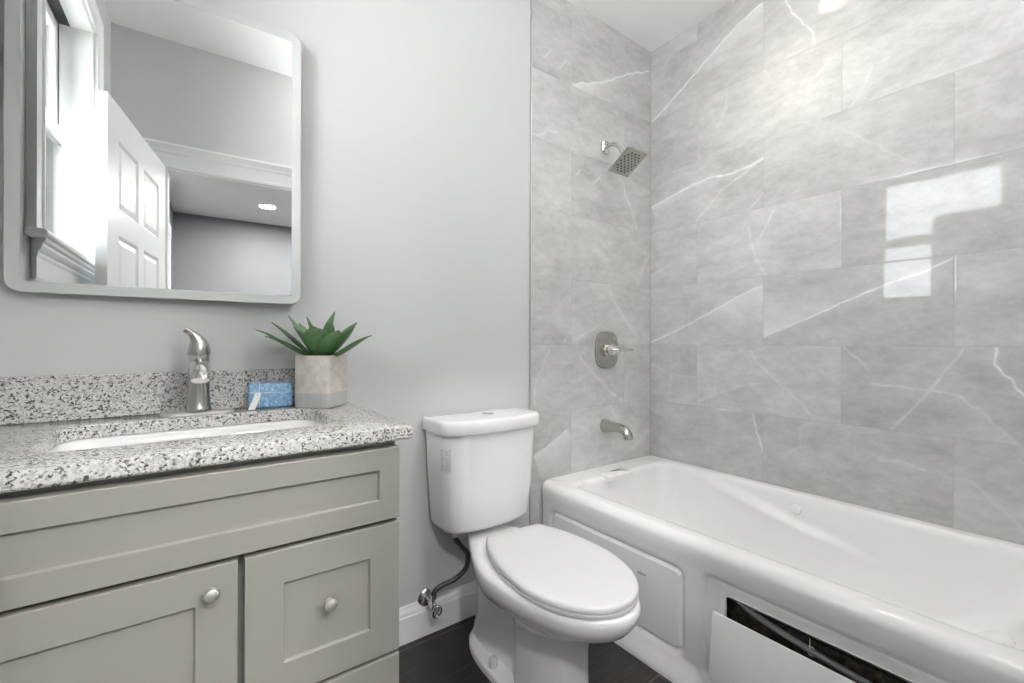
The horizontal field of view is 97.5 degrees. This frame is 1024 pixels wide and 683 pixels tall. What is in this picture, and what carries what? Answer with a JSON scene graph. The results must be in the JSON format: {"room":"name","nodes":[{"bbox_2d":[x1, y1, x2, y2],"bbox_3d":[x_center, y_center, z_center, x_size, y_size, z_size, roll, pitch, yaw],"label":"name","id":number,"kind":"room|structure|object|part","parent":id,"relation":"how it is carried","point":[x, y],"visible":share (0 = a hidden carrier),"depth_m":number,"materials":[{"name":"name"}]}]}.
{"room":"bathroom","nodes":[
{"label":"bathroom","id":0,"kind":"room"},
{"bbox_2d":[0,0,529,607],"bbox_3d":[-0.644,-0.258,1.525,1.714,2.700,0.120,0,0,-36],"label":"wall","id":1,"kind":"structure","parent":0,"point":[415,114],"depth_m":1.63,"materials":[{"name":"grey paint"}]},
{"bbox_2d":[0,368,294,424],"bbox_3d":[-0.875,0.137,1.264,0.788,0.110,0.022,0,0,-36],"label":"backsplash","id":2,"kind":"structure","parent":1,"relation":"attached to","point":[24,399],"depth_m":1.15,"materials":[{"name":"stone"}]},
{"bbox_2d":[3,0,300,303],"bbox_3d":[-0.918,-0.532,1.221,0.628,0.831,0.028,0,0,-35],"label":"wall mirror","id":3,"kind":"object","parent":1,"relation":"attached to","point":[152,148],"visible":1,"depth_m":1.18,"materials":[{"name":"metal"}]},
{"bbox_2d":[399,580,476,646],"bbox_3d":[-0.558,1.027,1.507,1.577,0.131,0.014,0,0,-36],"label":"baseboard","id":4,"kind":"structure","parent":1,"relation":"attached to","point":[416,621],"depth_m":1.71,"materials":[{"name":"white paint"}]},
{"bbox_2d":[417,534,469,618],"bbox_3d":[-0.251,0.843,1.680,0.175,0.307,0.099,0,0,-36],"label":"water supply valve","id":5,"kind":"object","parent":1,"relation":"attached to","point":[427,596],"visible":0.99,"depth_m":1.67,"materials":[{"name":"silver metal"}]},
{"bbox_3d":[-0.272,0.971,1.621,0.042,0.053,0.029,0,0,-36],"label":"handle","id":6,"kind":"part","parent":5,"relation":"part of","materials":[{"name":"silver metal"}]},
{"bbox_2d":[398,615,671,682],"bbox_3d":[0.232,1.125,1.144,2.678,0.060,1.764,0,0,-36],"label":"floor","id":7,"kind":"structure","parent":0,"point":[444,655],"depth_m":1.53,"materials":[{"name":"black tile"}]},
{"bbox_2d":[0,441,399,682],"bbox_3d":[-0.715,0.657,1.016,0.748,0.870,0.585,0,0,-36],"label":"vanity cabinet","id":8,"kind":"object","parent":7,"relation":"on","point":[279,569],"visible":0.98,"depth_m":0.81,"materials":[{"name":"paint"}]},
{"bbox_3d":[-0.692,0.691,0.720,0.430,0.572,0.031,0,0,-36],"label":"door","id":9,"kind":"part","parent":8,"relation":"part of","materials":[{"name":"grey paint"}]},
{"bbox_2d":[0,402,412,492],"bbox_3d":[-0.713,0.207,1.041,0.786,0.030,0.573,0,0,-36],"label":"countertop","id":10,"kind":"structure","parent":8,"relation":"on","point":[26,463],"depth_m":0.90,"materials":[{"name":"stone"}]},
{"bbox_2d":[48,419,321,451],"bbox_3d":[-0.713,0.298,1.043,0.584,0.150,0.370,0,0,-36],"label":"sink basin","id":11,"kind":"object","parent":10,"relation":"in","point":[119,440],"visible":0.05,"depth_m":1.13,"materials":[{"name":"white ceramic"}]},
{"bbox_2d":[159,327,234,416],"bbox_3d":[-0.813,0.076,1.167,0.166,0.232,0.155,0,0,-36],"label":"sink faucet","id":12,"kind":"object","parent":10,"relation":"on","point":[199,350],"visible":1,"depth_m":1.18,"materials":[{"name":"silver metal"}]},
{"bbox_3d":[-0.844,-0.003,1.202,0.062,0.074,0.053,0,0,-36],"label":"handle","id":13,"kind":"part","parent":12,"relation":"part of","materials":[{"name":"silver metal"}]},
{"bbox_3d":[-0.840,0.188,1.205,0.166,0.008,0.055,0,0,-36],"label":"plate","id":14,"kind":"part","parent":12,"relation":"part of","materials":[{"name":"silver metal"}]},
{"bbox_3d":[-0.805,0.072,1.157,0.045,0.062,0.131,0,0,-36],"label":"spout","id":15,"kind":"part","parent":12,"relation":"part of","materials":[{"name":"silver metal"}]},
{"bbox_2d":[247,382,293,409],"bbox_3d":[-0.710,0.154,1.322,0.120,0.074,0.056,0,0,-32],"label":"box","id":16,"kind":"object","parent":10,"relation":"on","point":[267,394],"visible":1,"depth_m":1.32,"materials":[{"name":"blue paper"}]},
{"bbox_2d":[255,312,371,408],"bbox_3d":[-0.574,0.050,1.334,0.332,0.285,0.159,0,0,10],"label":"potted succulent","id":17,"kind":"object","parent":10,"relation":"on","point":[320,372],"visible":1,"depth_m":1.31,"materials":[{"name":"green plant"}]},
{"bbox_2d":[295,355,346,408],"bbox_3d":[-0.576,0.116,1.361,0.107,0.153,0.107,0,0,10],"label":"pot","id":18,"kind":"object","parent":17,"relation":"attached to","point":[320,380],"depth_m":1.31,"materials":[{"name":"concrete"}]},
{"bbox_3d":[-0.535,0.449,0.800,0.025,0.025,0.025,0,0,-36],"label":"knob","id":19,"kind":"part","parent":8,"relation":"part of","materials":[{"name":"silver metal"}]},
{"bbox_3d":[-0.388,0.551,0.944,0.304,0.290,0.031,0,0,-36],"label":"drawer","id":20,"kind":"part","parent":8,"relation":"part of","materials":[{"name":"grey paint"}]},
{"bbox_3d":[-0.372,0.536,0.921,0.025,0.025,0.025,0,0,-36],"label":"knob","id":21,"kind":"part","parent":8,"relation":"part of","materials":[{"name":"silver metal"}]},
{"bbox_3d":[-0.388,0.842,0.944,0.304,0.273,0.031,0,0,-36],"label":"drawer","id":22,"kind":"part","parent":8,"relation":"part of","materials":[{"name":"grey paint"}]},
{"bbox_2d":[423,407,640,682],"bbox_3d":[0.075,0.683,1.475,0.435,0.821,0.784,0,0,-36],"label":"toilet","id":23,"kind":"object","parent":7,"relation":"on","point":[545,594],"visible":1,"depth_m":1.48,"materials":[{"name":"white ceramic"}]},
{"bbox_3d":[-0.098,0.508,1.711,0.412,0.364,0.186,0,0,-36],"label":"tank","id":24,"kind":"part","parent":23,"relation":"part of","materials":[{"name":"white ceramic"}]},
{"bbox_3d":[-0.094,0.300,1.707,0.435,0.050,0.209,0,0,-36],"label":"tank lid","id":25,"kind":"part","parent":23,"relation":"part of","materials":[{"name":"white ceramic"}]},
{"bbox_3d":[0.083,0.902,1.465,0.394,0.385,0.758,0,0,-36],"label":"bowl","id":26,"kind":"part","parent":23,"relation":"part of","materials":[{"name":"white ceramic"}]},
{"bbox_3d":[0.143,0.702,1.397,0.364,0.012,0.553,0,0,-36],"label":"seat","id":27,"kind":"part","parent":23,"relation":"part of","materials":[{"name":"white plastic"}]},
{"bbox_3d":[0.143,0.684,1.397,0.364,0.020,0.553,0,0,-36],"label":"seat lid","id":28,"kind":"part","parent":23,"relation":"part of","materials":[{"name":"white plastic"}]},
{"bbox_2d":[709,611,855,682],"bbox_3d":[0.786,0.950,1.077,0.032,0.287,0.655,0,0,-36],"label":"access panel","id":29,"kind":"object","parent":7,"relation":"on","point":[738,653],"visible":1,"depth_m":1.24,"materials":[{"name":"white plastic"}]},
{"bbox_2d":[542,455,1023,682],"bbox_3d":[0.886,0.855,1.625,0.810,0.482,1.520,0,0,-36],"label":"bathtub","id":30,"kind":"object","parent":7,"relation":"on","point":[863,594],"visible":0.73,"depth_m":1.48,"materials":[{"name":"white ceramic"}]},
{"bbox_2d":[531,0,650,524],"bbox_3d":[0.391,-0.255,2.279,0.844,2.700,0.121,0,0,-36],"label":"tiled wall","id":31,"kind":"structure","parent":0,"point":[591,83],"depth_m":2.19,"materials":[{"name":"grey tile"}]},
{"bbox_2d":[529,0,531,525],"bbox_3d":[0.082,-0.256,1.980,0.006,2.700,0.008,0,0,-36],"label":"trim","id":32,"kind":"structure","parent":31,"relation":"attached to","point":[530,345],"depth_m":1.98,"materials":[{"name":"metal"}]},
{"bbox_2d":[595,332,632,367],"bbox_3d":[0.519,0.039,2.208,0.166,0.184,0.147,0,0,-36],"label":"shower valve","id":33,"kind":"object","parent":31,"relation":"attached to","point":[607,349],"visible":1,"depth_m":2.23,"materials":[{"name":"silver metal"}]},
{"bbox_3d":[0.479,0.039,2.262,0.166,0.184,0.012,0,0,-36],"label":"plate","id":34,"kind":"part","parent":33,"relation":"part of","materials":[{"name":"silver metal"}]},
{"bbox_3d":[0.547,0.039,2.186,0.079,0.019,0.021,0,0,39],"label":"lever","id":35,"kind":"part","parent":33,"relation":"part of","materials":[{"name":"silver metal"}]},
{"bbox_2d":[600,418,632,439],"bbox_3d":[0.515,0.423,2.192,0.066,0.079,0.170,0,0,-36],"label":"tub spout","id":36,"kind":"object","parent":31,"relation":"attached to","point":[607,425],"visible":1,"depth_m":2.17,"materials":[{"name":"silver metal"}]},
{"bbox_2d":[601,140,646,176],"bbox_3d":[0.527,-0.915,2.175,0.140,0.193,0.207,0,0,-36],"label":"shower","id":37,"kind":"object","parent":31,"relation":"attached to","point":[629,158],"visible":1,"depth_m":2.15,"materials":[{"name":"silver metal"}]},
{"bbox_3d":[0.505,-0.947,2.204,0.019,0.086,0.117,0,0,-36],"label":"arm","id":38,"kind":"part","parent":37,"relation":"part of","materials":[{"name":"silver metal"}]},
{"bbox_2d":[568,0,734,51],"bbox_3d":[0.238,-1.645,1.144,2.678,0.080,1.764,0,0,-36],"label":"ceiling","id":39,"kind":"structure","parent":0,"point":[650,24],"depth_m":2.20,"materials":[{"name":"white paint"}]},
{"bbox_2d":[650,0,1023,544],"bbox_3d":[1.230,-0.253,1.951,0.119,2.700,1.644,0,0,-36],"label":"wall","id":40,"kind":"structure","parent":0,"point":[837,236],"depth_m":1.75,"materials":[{"name":"grey tile"}]}
]}

